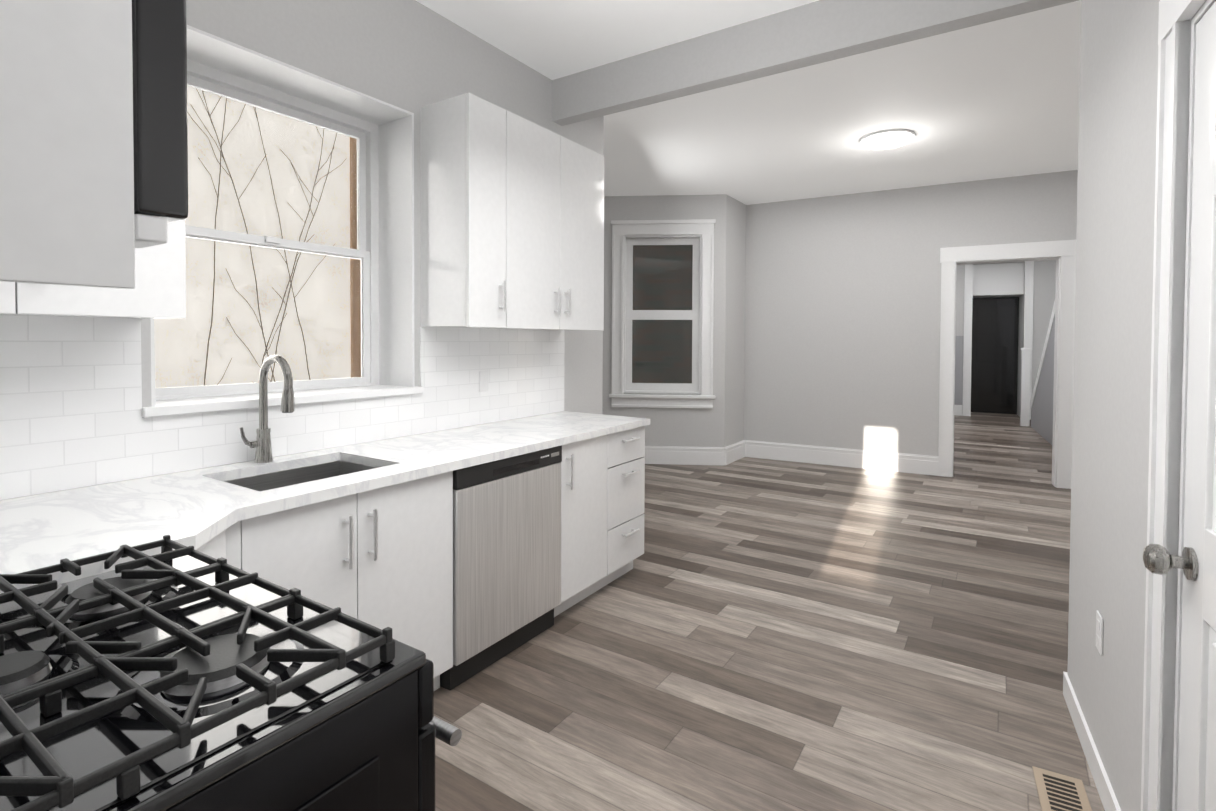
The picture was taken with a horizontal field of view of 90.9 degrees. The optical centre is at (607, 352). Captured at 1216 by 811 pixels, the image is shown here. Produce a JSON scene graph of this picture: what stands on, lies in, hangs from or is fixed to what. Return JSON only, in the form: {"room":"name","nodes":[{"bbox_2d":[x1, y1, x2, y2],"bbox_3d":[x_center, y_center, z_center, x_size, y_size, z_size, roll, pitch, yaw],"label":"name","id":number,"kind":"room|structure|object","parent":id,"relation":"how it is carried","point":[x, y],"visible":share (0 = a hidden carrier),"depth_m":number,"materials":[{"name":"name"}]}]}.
{"room":"kitchen","nodes":[
{"label":"kitchen","id":0,"kind":"room"},
{"bbox_2d":[12,0,603,498],"bbox_3d":[-1.587,-0.184,2.257,0.340,3.030,5.133,1,1,33],"label":"wall","id":1,"kind":"structure","parent":0,"point":[412,56],"depth_m":2.88,"materials":[{"name":"grey paint"}]},
{"bbox_2d":[0,219,185,318],"bbox_3d":[-1.657,-0.638,1.484,0.375,1.078,0.954,1,1,33],"label":"upper cabinet","id":2,"kind":"object","parent":1,"relation":"attached to","point":[158,290],"visible":0.23,"depth_m":1.71,"materials":[{"name":"wood"}]},
{"bbox_2d":[142,25,422,417],"bbox_3d":[-1.372,-0.477,2.550,0.370,1.362,1.147,1,1,33],"label":"kitchen window","id":3,"kind":"structure","parent":1,"relation":"in","point":[381,132],"depth_m":2.82,"materials":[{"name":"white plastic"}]},
{"bbox_2d":[0,315,564,499],"bbox_3d":[-1.186,0.142,2.560,0.008,0.530,3.270,1,1,33],"label":"tile backsplash","id":4,"kind":"structure","parent":1,"relation":"attached to","point":[71,417],"depth_m":2.04,"materials":[{"name":"white tile"}]},
{"bbox_2d":[479,371,488,391],"bbox_3d":[-0.686,0.156,3.309,0.004,0.115,0.070,1,1,33],"label":"outlet","id":5,"kind":"object","parent":4,"relation":"attached to","point":[483,381],"visible":1,"depth_m":3.31,"materials":[{"name":"white plastic"}]},
{"bbox_2d":[420,93,603,330],"bbox_3d":[-0.456,-0.671,3.316,0.375,1.078,1.130,1,1,33],"label":"upper cabinet","id":6,"kind":"object","parent":1,"relation":"attached to","point":[512,220],"visible":1,"depth_m":2.97,"materials":[{"name":"wood"}]},
{"bbox_2d":[602,194,725,446],"bbox_3d":[0.243,-0.259,6.875,2.150,3.005,0.280,0,1,5],"label":"wall","id":7,"kind":"structure","parent":0,"point":[691,427],"depth_m":6.69,"materials":[{"name":"grey paint"}]},
{"bbox_2d":[609,219,715,408],"bbox_3d":[0.614,-0.433,6.769,1.185,2.090,0.260,0,1,5],"label":"bay window","id":8,"kind":"structure","parent":7,"relation":"in","point":[697,234],"depth_m":6.71,"materials":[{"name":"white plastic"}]},
{"bbox_2d":[644,446,723,465],"bbox_3d":[0.415,1.147,6.742,1.530,0.199,0.850,1,1,33],"label":"baseboard","id":9,"kind":"structure","parent":7,"relation":"attached to","point":[677,455],"depth_m":6.69,"materials":[{"name":"white wood"}]},
{"bbox_2d":[724,194,745,446],"bbox_3d":[1.426,-0.256,6.960,0.140,3.005,0.665,1,1,33],"label":"wall","id":10,"kind":"structure","parent":0,"point":[735,315],"depth_m":6.88,"materials":[{"name":"grey paint"}]},
{"bbox_2d":[724,440,747,464],"bbox_3d":[1.462,1.148,6.906,0.020,0.199,0.608,1,1,33],"label":"baseboard","id":11,"kind":"structure","parent":10,"relation":"attached to","point":[734,452],"depth_m":6.91,"materials":[{"name":"white wood"}]},
{"bbox_2d":[416,0,1080,204],"bbox_3d":[3.248,-1.815,6.541,9.000,0.145,18.150,1,1,33],"label":"ceiling","id":12,"kind":"structure","parent":0,"point":[994,99],"depth_m":4.10,"materials":[{"name":"white paint"}]},
{"bbox_2d":[860,129,914,149],"bbox_3d":[2.216,-1.684,4.751,0.400,0.050,0.400,1,1,33],"label":"flush ceiling light","id":13,"kind":"object","parent":12,"relation":"attached to","point":[887,139],"visible":1,"depth_m":4.67,"materials":[{"name":"white"}]},
{"bbox_2d":[434,412,1104,810],"bbox_3d":[3.235,1.322,6.607,9.000,0.120,18.150,1,1,33],"label":"floor","id":14,"kind":"structure","parent":0,"point":[752,634],"depth_m":2.60,"materials":[{"name":"brown wood"}]},
{"bbox_2d":[0,535,461,810],"bbox_3d":[-0.773,0.879,0.850,0.786,0.969,0.790,1,1,33],"label":"gas range","id":15,"kind":"object","parent":14,"relation":"on","point":[181,677],"visible":1,"depth_m":0.80,"materials":[{"name":"black metal"}]},
{"bbox_2d":[196,516,279,585],"bbox_3d":[-1.486,0.907,1.405,0.772,0.884,0.962,1,1,33],"label":"base cabinet","id":16,"kind":"object","parent":14,"relation":"on","point":[251,545],"depth_m":1.70,"materials":[{"name":"wood"}]},
{"bbox_2d":[0,411,649,593],"bbox_3d":[-0.845,0.430,2.348,0.799,0.035,3.259,1,1,33],"label":"countertop","id":17,"kind":"structure","parent":16,"relation":"on","point":[197,508],"depth_m":1.81,"materials":[{"name":"stone"}]},
{"bbox_2d":[240,355,294,462],"bbox_3d":[-1.252,0.210,2.194,0.223,0.407,0.122,1,1,33],"label":"gooseneck faucet","id":18,"kind":"object","parent":17,"relation":"on","point":[261,444],"visible":1,"depth_m":2.24,"materials":[{"name":"silver metal"}]},
{"bbox_2d":[223,461,375,490],"bbox_3d":[-1.084,0.556,2.151,0.414,0.209,0.539,1,1,33],"label":"undermount sink","id":19,"kind":"object","parent":17,"relation":"in","point":[269,481],"depth_m":2.32,"materials":[{"name":"metal"}]},
{"bbox_2d":[260,471,452,690],"bbox_3d":[-1.028,0.895,2.103,0.772,0.884,0.847,1,1,33],"label":"base cabinet","id":20,"kind":"object","parent":14,"relation":"on","point":[381,558],"depth_m":2.07,"materials":[{"name":"wood"}]},
{"bbox_2d":[440,446,561,689],"bbox_3d":[-0.653,0.884,2.766,0.598,0.880,0.665,1,1,33],"label":"dishwasher","id":21,"kind":"object","parent":14,"relation":"on","point":[506,556],"visible":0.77,"depth_m":2.55,"materials":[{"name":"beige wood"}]},
{"bbox_2d":[554,442,591,616],"bbox_3d":[-0.611,0.883,2.738,0.772,0.884,0.709,1,1,33],"label":"base cabinet","id":22,"kind":"object","parent":14,"relation":"on","point":[576,464],"depth_m":3.01,"materials":[{"name":"wood"}]},
{"bbox_2d":[578,430,635,593],"bbox_3d":[-0.307,0.875,3.202,0.772,0.884,0.436,1,1,33],"label":"base cabinet","id":23,"kind":"object","parent":14,"relation":"on","point":[614,454],"depth_m":3.30,"materials":[{"name":"wood"}]},
{"bbox_2d":[629,426,644,557],"bbox_3d":[-0.091,0.869,3.532,0.772,0.884,0.425,1,1,33],"label":"base cabinet","id":24,"kind":"object","parent":14,"relation":"on","point":[639,431],"depth_m":3.53,"materials":[{"name":"wood"}]},
{"bbox_2d":[1020,301,1054,444],"bbox_3d":[6.457,-0.256,8.115,1.055,3.002,3.715,1,1,29],"label":"stair","id":25,"kind":"structure","parent":14,"relation":"on","point":[1041,411],"depth_m":8.88,"materials":[{"name":"white wood"}]},
{"bbox_2d":[1032,766,1091,810],"bbox_3d":[1.359,1.351,1.774,0.130,0.006,0.330,1,1,29],"label":"floor vent","id":26,"kind":"object","parent":14,"relation":"in","point":[1058,792],"visible":1,"depth_m":1.83,"materials":[{"name":"brown metal"}]},
{"bbox_2d":[552,0,1078,125],"bbox_3d":[1.430,-1.566,2.680,4.200,0.257,0.102,1,1,33],"label":"header beam","id":27,"kind":"structure","parent":0,"point":[814,33],"depth_m":3.04,"materials":[{"name":"grey paint"}]},
{"bbox_2d":[744,170,1077,461],"bbox_3d":[3.593,-0.230,6.177,4.850,3.005,0.160,1,1,29],"label":"wall","id":28,"kind":"structure","parent":0,"point":[842,316],"depth_m":6.52,"materials":[{"name":"grey paint"}]},
{"bbox_2d":[748,440,937,475],"bbox_3d":[2.523,1.157,6.687,2.037,0.199,0.179,1,1,33],"label":"baseboard","id":29,"kind":"structure","parent":28,"relation":"attached to","point":[885,461],"depth_m":6.62,"materials":[{"name":"white wood"}]},
{"bbox_2d":[938,240,1075,488],"bbox_3d":[3.947,0.103,5.971,1.138,2.349,0.190,1,1,29],"label":"trim","id":30,"kind":"structure","parent":28,"relation":"attached to","point":[1062,251],"depth_m":5.79,"materials":[{"name":"white wood"}]},
{"bbox_2d":[973,262,1023,416],"bbox_3d":[7.405,-0.323,11.458,1.000,3.005,0.810,1,1,29],"label":"wall","id":31,"kind":"structure","parent":0,"point":[1000,280],"depth_m":11.11,"materials":[{"name":"white paint"}]},
{"bbox_2d":[971,297,1018,413],"bbox_3d":[7.513,0.048,11.666,0.792,2.245,0.055,1,1,29],"label":"front door","id":32,"kind":"structure","parent":31,"relation":"in","point":[994,360],"depth_m":11.64,"materials":[{"name":"black wood"}]},
{"bbox_2d":[956,260,1055,409],"bbox_3d":[7.001,-0.318,11.138,3.150,3.005,0.140,1,1,29],"label":"wall","id":33,"kind":"structure","parent":0,"point":[1044,286],"depth_m":10.68,"materials":[{"name":"grey paint"}]},
{"bbox_2d":[954,332,963,415],"bbox_3d":[6.120,0.382,11.538,1.240,1.580,0.029,1,1,29],"label":"trim","id":34,"kind":"structure","parent":33,"relation":"attached to","point":[958,374],"depth_m":11.27,"materials":[{"name":"grey paint"}]},
{"bbox_2d":[962,261,1033,419],"bbox_3d":[7.135,-0.292,10.968,1.084,2.959,0.029,1,1,29],"label":"trim","id":35,"kind":"structure","parent":33,"relation":"attached to","point":[1028,310],"depth_m":11.16,"materials":[{"name":"white wood"}]},
{"bbox_2d":[1067,0,1206,810],"bbox_3d":[0.766,-0.133,0.287,0.130,3.030,4.550,1,1,29],"label":"wall","id":36,"kind":"structure","parent":0,"point":[1118,85],"depth_m":1.78,"materials":[{"name":"grey paint"}]},
{"bbox_2d":[1063,671,1120,810],"bbox_3d":[0.715,1.335,0.383,0.365,0.089,4.508,1,1,33],"label":"baseboard","id":37,"kind":"structure","parent":36,"relation":"attached to","point":[1102,782],"depth_m":1.95,"materials":[{"name":"white wood"}]},
{"bbox_2d":[1096,610,1103,655],"bbox_3d":[1.550,0.883,1.889,0.007,0.116,0.070,1,1,29],"label":"electrical outlet plate","id":38,"kind":"object","parent":36,"relation":"attached to","point":[1099,632],"visible":0.96,"depth_m":1.88,"materials":[{"name":"white plastic"}]},
{"bbox_2d":[1141,0,1215,810],"bbox_3d":[1.090,0.283,0.919,0.158,2.174,1.034,1,1,29],"label":"door frame","id":39,"kind":"structure","parent":36,"relation":"attached to","point":[1172,224],"depth_m":1.31,"materials":[{"name":"white wood"}]},
{"bbox_2d":[1143,1,1215,810],"bbox_3d":[1.035,0.335,0.954,0.173,2.045,0.774,1,1,33],"label":"door","id":40,"kind":"structure","parent":36,"relation":"in","point":[1196,561],"depth_m":1.21,"materials":[{"name":"white wood"}]},
{"bbox_3d":[-1.633,-0.140,0.145,1.900,3.030,1.250,1,1,33],"label":"wall","id":41,"kind":"structure","parent":0,"visible":0},
{"bbox_2d":[0,0,188,288],"bbox_3d":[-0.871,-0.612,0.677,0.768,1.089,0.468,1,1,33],"label":"over-the-range microwave","id":42,"kind":"object","parent":41,"relation":"attached to","point":[93,147],"visible":1,"depth_m":0.57,"materials":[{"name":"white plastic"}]},
{"label":"outside","id":43,"kind":"structure","parent":0,"visible":0},
{"bbox_2d":[155,86,350,387],"bbox_3d":[-3.522,-1.631,2.422,0.100,6.100,5.530,1,1,33],"label":"wall","id":44,"kind":"structure","parent":43,"point":[184,378],"depth_m":4.08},
{"bbox_2d":[187,89,345,384],"bbox_3d":[-2.383,-0.642,4.077,0.008,3.823,1.324,1,1,33],"label":"vine","id":45,"kind":"object","parent":44,"relation":"attached to","point":[290,280],"depth_m":4.08,"materials":[{"name":"brown plant"}]},
{"bbox_2d":[350,137,360,376],"bbox_3d":[-1.968,-1.721,4.661,0.039,6.000,0.080,1,1,33],"label":"downspout","id":46,"kind":"object","parent":44,"relation":"attached to","point":[356,339],"depth_m":4.66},
{"bbox_2d":[632,245,692,382],"bbox_3d":[0.510,-0.971,7.600,3.350,4.600,0.100,0,1,5],"label":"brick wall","id":47,"kind":"structure","parent":43,"point":[670,298],"depth_m":7.54,"materials":[{"name":"grey brick"}]}
]}

